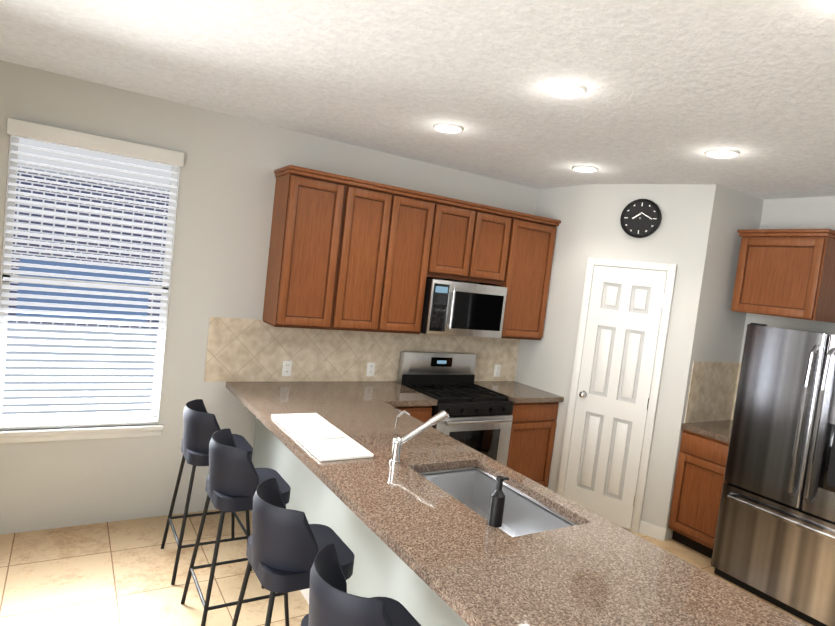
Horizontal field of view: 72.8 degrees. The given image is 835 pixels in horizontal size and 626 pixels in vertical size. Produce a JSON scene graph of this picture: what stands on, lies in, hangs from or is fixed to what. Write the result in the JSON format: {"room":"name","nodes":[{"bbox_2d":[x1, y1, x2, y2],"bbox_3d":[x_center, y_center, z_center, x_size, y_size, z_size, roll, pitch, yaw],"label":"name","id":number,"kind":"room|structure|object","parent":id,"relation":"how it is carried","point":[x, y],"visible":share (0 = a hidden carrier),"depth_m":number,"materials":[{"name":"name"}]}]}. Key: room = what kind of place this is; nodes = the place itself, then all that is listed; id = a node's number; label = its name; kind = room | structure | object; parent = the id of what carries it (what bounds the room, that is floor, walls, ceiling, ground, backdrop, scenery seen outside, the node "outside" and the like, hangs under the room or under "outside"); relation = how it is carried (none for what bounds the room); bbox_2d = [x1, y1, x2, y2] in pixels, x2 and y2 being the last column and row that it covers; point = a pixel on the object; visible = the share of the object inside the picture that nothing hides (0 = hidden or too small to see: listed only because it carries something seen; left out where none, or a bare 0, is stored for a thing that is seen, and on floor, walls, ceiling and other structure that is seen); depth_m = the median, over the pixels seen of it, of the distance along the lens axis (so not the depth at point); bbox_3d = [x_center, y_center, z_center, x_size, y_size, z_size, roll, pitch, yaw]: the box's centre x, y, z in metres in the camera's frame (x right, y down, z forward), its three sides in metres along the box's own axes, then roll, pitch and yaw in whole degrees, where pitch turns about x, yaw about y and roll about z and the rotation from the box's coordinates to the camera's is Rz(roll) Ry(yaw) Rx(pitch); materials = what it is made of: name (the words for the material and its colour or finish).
{"room":"kitchen","nodes":[
{"label":"kitchen","id":0,"kind":"room"},
{"bbox_2d":[0,60,537,534],"bbox_3d":[-1.029,0.062,4.284,7.050,2.800,0.120,4,4,-32],"label":"wall","id":1,"kind":"structure","parent":0,"point":[226,192],"depth_m":3.86,"materials":[{"name":"grey paint"}]},
{"bbox_2d":[0,135,179,443],"bbox_3d":[-2.079,-0.142,3.596,0.980,1.907,0.150,4,4,-32],"label":"window","id":2,"kind":"structure","parent":1,"relation":"in","point":[57,434],"depth_m":3.60,"materials":[{"name":"white"}]},
{"bbox_2d":[0,118,183,429],"bbox_3d":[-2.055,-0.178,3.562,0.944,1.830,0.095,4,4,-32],"label":"window blind","id":3,"kind":"object","parent":2,"relation":"attached to","point":[58,136],"visible":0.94,"depth_m":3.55,"materials":[{"name":"white plastic"}]},
{"bbox_2d":[262,165,437,333],"bbox_3d":[-0.465,-0.420,4.295,1.240,1.060,0.329,4,4,-32],"label":"upper cabinet","id":4,"kind":"object","parent":1,"relation":"attached to","point":[346,253],"depth_m":4.08,"materials":[{"name":"brown wood"}]},
{"bbox_2d":[204,317,519,381],"bbox_3d":[-0.254,0.343,4.721,2.880,0.460,0.006,4,4,-32],"label":"backsplash","id":5,"kind":"structure","parent":1,"relation":"attached to","point":[247,350],"depth_m":4.42,"materials":[{"name":"tile"}]},
{"bbox_2d":[282,361,291,375],"bbox_3d":[-0.986,0.420,4.276,0.072,0.116,0.008,4,4,-32],"label":"electrical outlet","id":6,"kind":"object","parent":5,"relation":"attached to","point":[286,368],"visible":1,"depth_m":4.27,"materials":[{"name":"white plastic"}]},
{"bbox_2d":[366,362,374,375],"bbox_3d":[-0.384,0.464,4.650,0.072,0.116,0.008,4,4,-32],"label":"electrical outlet","id":7,"kind":"object","parent":5,"relation":"attached to","point":[370,368],"visible":1,"depth_m":4.65,"materials":[{"name":"white plastic"}]},
{"bbox_2d":[494,365,500,376],"bbox_3d":[0.756,0.547,5.358,0.072,0.116,0.008,4,4,-32],"label":"electrical outlet","id":8,"kind":"object","parent":5,"relation":"attached to","point":[497,370],"visible":1,"depth_m":5.36,"materials":[{"name":"white plastic"}]},
{"bbox_2d":[426,197,505,284],"bbox_3d":[0.359,-0.585,4.777,0.776,0.610,0.329,4,4,-32],"label":"upper cabinet","id":9,"kind":"object","parent":1,"relation":"attached to","point":[466,239],"depth_m":4.62,"materials":[{"name":"brown wood"}]},
{"bbox_2d":[420,278,506,337],"bbox_3d":[0.326,-0.043,4.759,0.758,0.439,0.448,4,4,-32],"label":"microwave","id":10,"kind":"object","parent":9,"relation":"attached to","point":[452,308],"visible":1,"depth_m":4.57,"materials":[{"name":"silver metal"}]},
{"bbox_2d":[491,209,560,339],"bbox_3d":[0.869,-0.323,5.123,0.595,1.060,0.329,4,4,-32],"label":"upper cabinet","id":11,"kind":"object","parent":1,"relation":"attached to","point":[528,243],"depth_m":5.00,"materials":[{"name":"brown wood"}]},
{"bbox_2d":[0,509,813,625],"bbox_3d":[1.350,1.940,1.704,8.600,0.050,7.450,4,4,-32],"label":"floor","id":12,"kind":"structure","parent":0,"point":[116,573],"depth_m":3.18,"materials":[{"name":"tile"}]},
{"bbox_2d":[161,399,252,584],"bbox_3d":[-1.238,1.027,3.414,0.450,0.957,0.450,4,4,-32],"label":"bar stool","id":13,"kind":"object","parent":12,"relation":"on","point":[200,425],"visible":0.77,"depth_m":3.23,"materials":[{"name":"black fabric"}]},
{"bbox_2d":[181,428,290,625],"bbox_3d":[-0.894,1.100,2.891,0.450,0.957,0.450,4,4,-32],"label":"bar stool","id":14,"kind":"object","parent":12,"relation":"on","point":[235,478],"visible":0.85,"depth_m":2.70,"materials":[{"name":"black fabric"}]},
{"bbox_2d":[250,418,285,513],"bbox_3d":[-0.762,1.058,4.101,0.674,0.908,0.692,4,4,-32],"label":"half wall","id":15,"kind":"structure","parent":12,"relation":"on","point":[267,448],"depth_m":3.95,"materials":[{"name":"grey paint"}]},
{"bbox_2d":[232,478,354,625],"bbox_3d":[-0.504,1.184,2.291,0.450,0.957,0.450,4,4,-32],"label":"bar stool","id":16,"kind":"object","parent":12,"relation":"on","point":[285,546],"visible":0.9,"depth_m":2.10,"materials":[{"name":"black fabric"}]},
{"bbox_2d":[282,447,313,592],"bbox_3d":[-0.455,1.126,3.599,0.674,0.908,0.599,4,4,-32],"label":"base cabinet","id":17,"kind":"object","parent":12,"relation":"on","point":[299,477],"depth_m":3.38,"materials":[{"name":"grey paint"}]},
{"bbox_2d":[302,474,357,603],"bbox_3d":[-0.191,1.185,3.167,0.674,0.908,0.670,4,4,-32],"label":"base cabinet","id":18,"kind":"object","parent":12,"relation":"on","point":[329,510],"depth_m":2.94,"materials":[{"name":"grey paint"}]},
{"bbox_2d":[301,543,420,625],"bbox_3d":[-0.185,1.254,1.788,0.450,0.957,0.450,4,4,-32],"label":"bar stool","id":19,"kind":"object","parent":12,"relation":"on","point":[332,602],"visible":1,"depth_m":1.63,"materials":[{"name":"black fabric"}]},
{"bbox_2d":[350,517,417,616],"bbox_3d":[0.091,1.248,2.705,0.674,0.908,0.670,4,4,-32],"label":"base cabinet","id":20,"kind":"object","parent":12,"relation":"on","point":[381,568],"depth_m":2.50,"materials":[{"name":"grey paint"}]},
{"bbox_2d":[395,406,431,421],"bbox_3d":[-0.292,1.090,4.433,0.483,0.908,0.621,4,4,-32],"label":"base cabinet","id":21,"kind":"object","parent":12,"relation":"on","point":[422,413],"visible":0.08,"depth_m":4.21,"materials":[{"name":"brown wood"}]},
{"bbox_2d":[414,576,468,625],"bbox_3d":[0.374,1.310,2.244,0.674,0.908,0.670,4,4,-32],"label":"base cabinet","id":22,"kind":"object","parent":12,"relation":"on","point":[429,609],"depth_m":2.14,"materials":[{"name":"grey paint"}]},
{"bbox_2d":[226,381,806,625],"bbox_3d":[0.123,0.756,2.942,1.396,0.040,3.493,4,4,-32],"label":"countertop","id":23,"kind":"structure","parent":22,"relation":"on","point":[468,566],"depth_m":2.03,"materials":[{"name":"stone"}]},
{"bbox_2d":[271,413,373,461],"bbox_3d":[-0.529,0.636,3.022,0.280,0.040,0.770,4,4,-32],"label":"dish mat","id":24,"kind":"object","parent":23,"relation":"on","point":[318,437],"visible":1,"depth_m":2.92,"materials":[{"name":"white plastic"}]},
{"bbox_2d":[389,410,448,463],"bbox_3d":[0.011,0.603,2.796,0.308,0.256,0.068,4,4,-32],"label":"faucet","id":25,"kind":"object","parent":23,"relation":"on","point":[397,444],"visible":1,"depth_m":2.74,"materials":[{"name":"silver metal"}]},
{"bbox_2d":[487,476,508,526],"bbox_3d":[0.310,0.715,2.159,0.069,0.185,0.056,4,4,-32],"label":"soap dispenser","id":26,"kind":"object","parent":23,"relation":"on","point":[496,507],"visible":1,"depth_m":2.14,"materials":[{"name":"black plastic"}]},
{"bbox_2d":[419,467,577,536],"bbox_3d":[0.310,0.928,2.506,0.455,0.198,0.800,4,4,-32],"label":"sink","id":27,"kind":"object","parent":23,"relation":"in","point":[473,488],"visible":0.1,"depth_m":2.72,"materials":[{"name":"silver metal"}]},
{"bbox_2d":[398,351,513,465],"bbox_3d":[0.292,0.984,4.696,0.754,1.215,0.703,4,4,-32],"label":"range","id":28,"kind":"object","parent":12,"relation":"on","point":[479,420],"visible":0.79,"depth_m":4.61,"materials":[{"name":"silver metal"}]},
{"bbox_2d":[507,402,558,486],"bbox_3d":[0.803,1.170,5.114,0.561,0.908,0.621,4,4,-32],"label":"base cabinet","id":29,"kind":"object","parent":12,"relation":"on","point":[532,436],"visible":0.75,"depth_m":4.87,"materials":[{"name":"brown wood"}]},
{"bbox_2d":[474,381,563,402],"bbox_3d":[0.868,0.700,5.066,0.566,0.040,0.653,4,4,-32],"label":"countertop","id":30,"kind":"structure","parent":29,"relation":"on","point":[515,392],"depth_m":4.95,"materials":[{"name":"stone"}]},
{"bbox_2d":[668,429,728,558],"bbox_3d":[2.409,1.397,4.444,0.681,0.908,0.432,4,4,-32],"label":"base cabinet","id":31,"kind":"object","parent":12,"relation":"on","point":[698,485],"visible":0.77,"depth_m":4.29,"materials":[{"name":"brown wood"}]},
{"bbox_2d":[681,420,732,442],"bbox_3d":[2.460,0.925,4.406,0.683,0.040,0.433,4,4,-32],"label":"countertop","id":32,"kind":"structure","parent":31,"relation":"on","point":[719,430],"depth_m":4.34,"materials":[{"name":"stone"}]},
{"bbox_2d":[711,323,834,625],"bbox_3d":[2.730,1.032,3.728,0.881,1.797,0.990,4,4,-32],"label":"refrigerator","id":33,"kind":"object","parent":12,"relation":"on","point":[774,541],"visible":1,"depth_m":3.64,"materials":[{"name":"metal"}]},
{"bbox_2d":[0,0,834,199],"bbox_3d":[1.672,-0.885,1.518,8.600,0.050,7.450,4,4,-32],"label":"ceiling","id":34,"kind":"structure","parent":0,"point":[676,89],"depth_m":2.66,"materials":[{"name":"paint"}]},
{"bbox_2d":[433,122,463,132],"bbox_3d":[0.193,-1.157,3.532,0.194,0.024,0.194,4,4,-32],"label":"recessed light","id":35,"kind":"object","parent":34,"relation":"in","point":[444,127],"visible":0.98,"depth_m":3.51,"materials":[{"name":"white"}]},
{"bbox_2d":[545,81,587,97],"bbox_3d":[0.693,-1.042,2.638,0.194,0.024,0.194,4,4,-32],"label":"recessed light","id":36,"kind":"object","parent":34,"relation":"in","point":[564,89],"visible":0.96,"depth_m":2.62,"materials":[{"name":"white"}]},
{"bbox_2d":[572,165,598,172],"bbox_3d":[1.257,-1.083,4.240,0.194,0.024,0.194,4,4,-32],"label":"recessed light","id":37,"kind":"object","parent":34,"relation":"in","point":[584,168],"visible":0.88,"depth_m":4.21,"materials":[{"name":"white"}]},
{"bbox_2d":[704,148,739,157],"bbox_3d":[1.828,-0.963,3.402,0.194,0.024,0.194,4,4,-32],"label":"recessed light","id":38,"kind":"object","parent":34,"relation":"in","point":[721,153],"visible":0.92,"depth_m":3.38,"materials":[{"name":"white"}]},
{"bbox_2d":[827,0,834,7],"bbox_3d":[1.272,-0.907,1.595,0.194,0.024,0.194,4,4,-32],"label":"recessed light","id":39,"kind":"object","parent":34,"relation":"in","point":[831,3],"visible":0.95,"depth_m":1.66,"materials":[{"name":"white"}]},
{"bbox_2d":[515,184,763,539],"bbox_3d":[1.841,0.334,5.108,1.080,2.800,1.520,4,4,-32],"label":"wall","id":40,"kind":"structure","parent":0,"point":[695,237],"depth_m":4.53,"materials":[{"name":"grey paint"}]},
{"bbox_2d":[557,257,676,532],"bbox_3d":[1.613,0.652,4.684,0.331,2.175,0.649,4,4,-32],"label":"pantry door","id":41,"kind":"structure","parent":40,"relation":"in","point":[617,370],"depth_m":4.66,"materials":[{"name":"white wood"}]},
{"bbox_2d":[620,199,661,237],"bbox_3d":[1.804,-0.764,4.574,0.314,0.314,0.042,9,5,34],"label":"clock","id":42,"kind":"object","parent":40,"relation":"attached to","point":[640,218],"visible":0.98,"depth_m":4.56,"materials":[{"name":"black plastic"}]},
{"bbox_2d":[639,521,665,540],"bbox_3d":[3.978,2.084,2.923,2.644,0.100,6.560,4,4,-32],"label":"baseboard","id":43,"kind":"structure","parent":40,"relation":"attached to","point":[653,530],"depth_m":4.51,"materials":[{"name":"white wood"}]},
{"bbox_2d":[684,361,739,422],"bbox_3d":[2.396,0.639,4.588,0.650,0.490,0.006,4,4,-32],"label":"backsplash","id":44,"kind":"structure","parent":40,"relation":"attached to","point":[712,389],"depth_m":4.58,"materials":[{"name":"tile"}]},
{"bbox_2d":[739,196,834,362],"bbox_3d":[2.733,0.458,4.779,0.100,2.800,3.030,4,4,-32],"label":"wall","id":45,"kind":"structure","parent":0,"point":[805,213],"depth_m":4.43,"materials":[{"name":"grey paint"}]},
{"bbox_2d":[732,363,740,419],"bbox_3d":[2.784,0.684,4.570,0.006,0.490,0.430,4,4,-32],"label":"backsplash","id":46,"kind":"structure","parent":45,"relation":"attached to","point":[733,406],"depth_m":4.75,"materials":[{"name":"tile"}]},
{"bbox_2d":[731,229,834,322],"bbox_3d":[2.794,-0.286,4.267,0.422,0.635,0.630,4,4,-32],"label":"upper cabinet","id":47,"kind":"object","parent":45,"relation":"attached to","point":[788,273],"visible":1,"depth_m":4.11,"materials":[{"name":"brown wood"}]}
]}

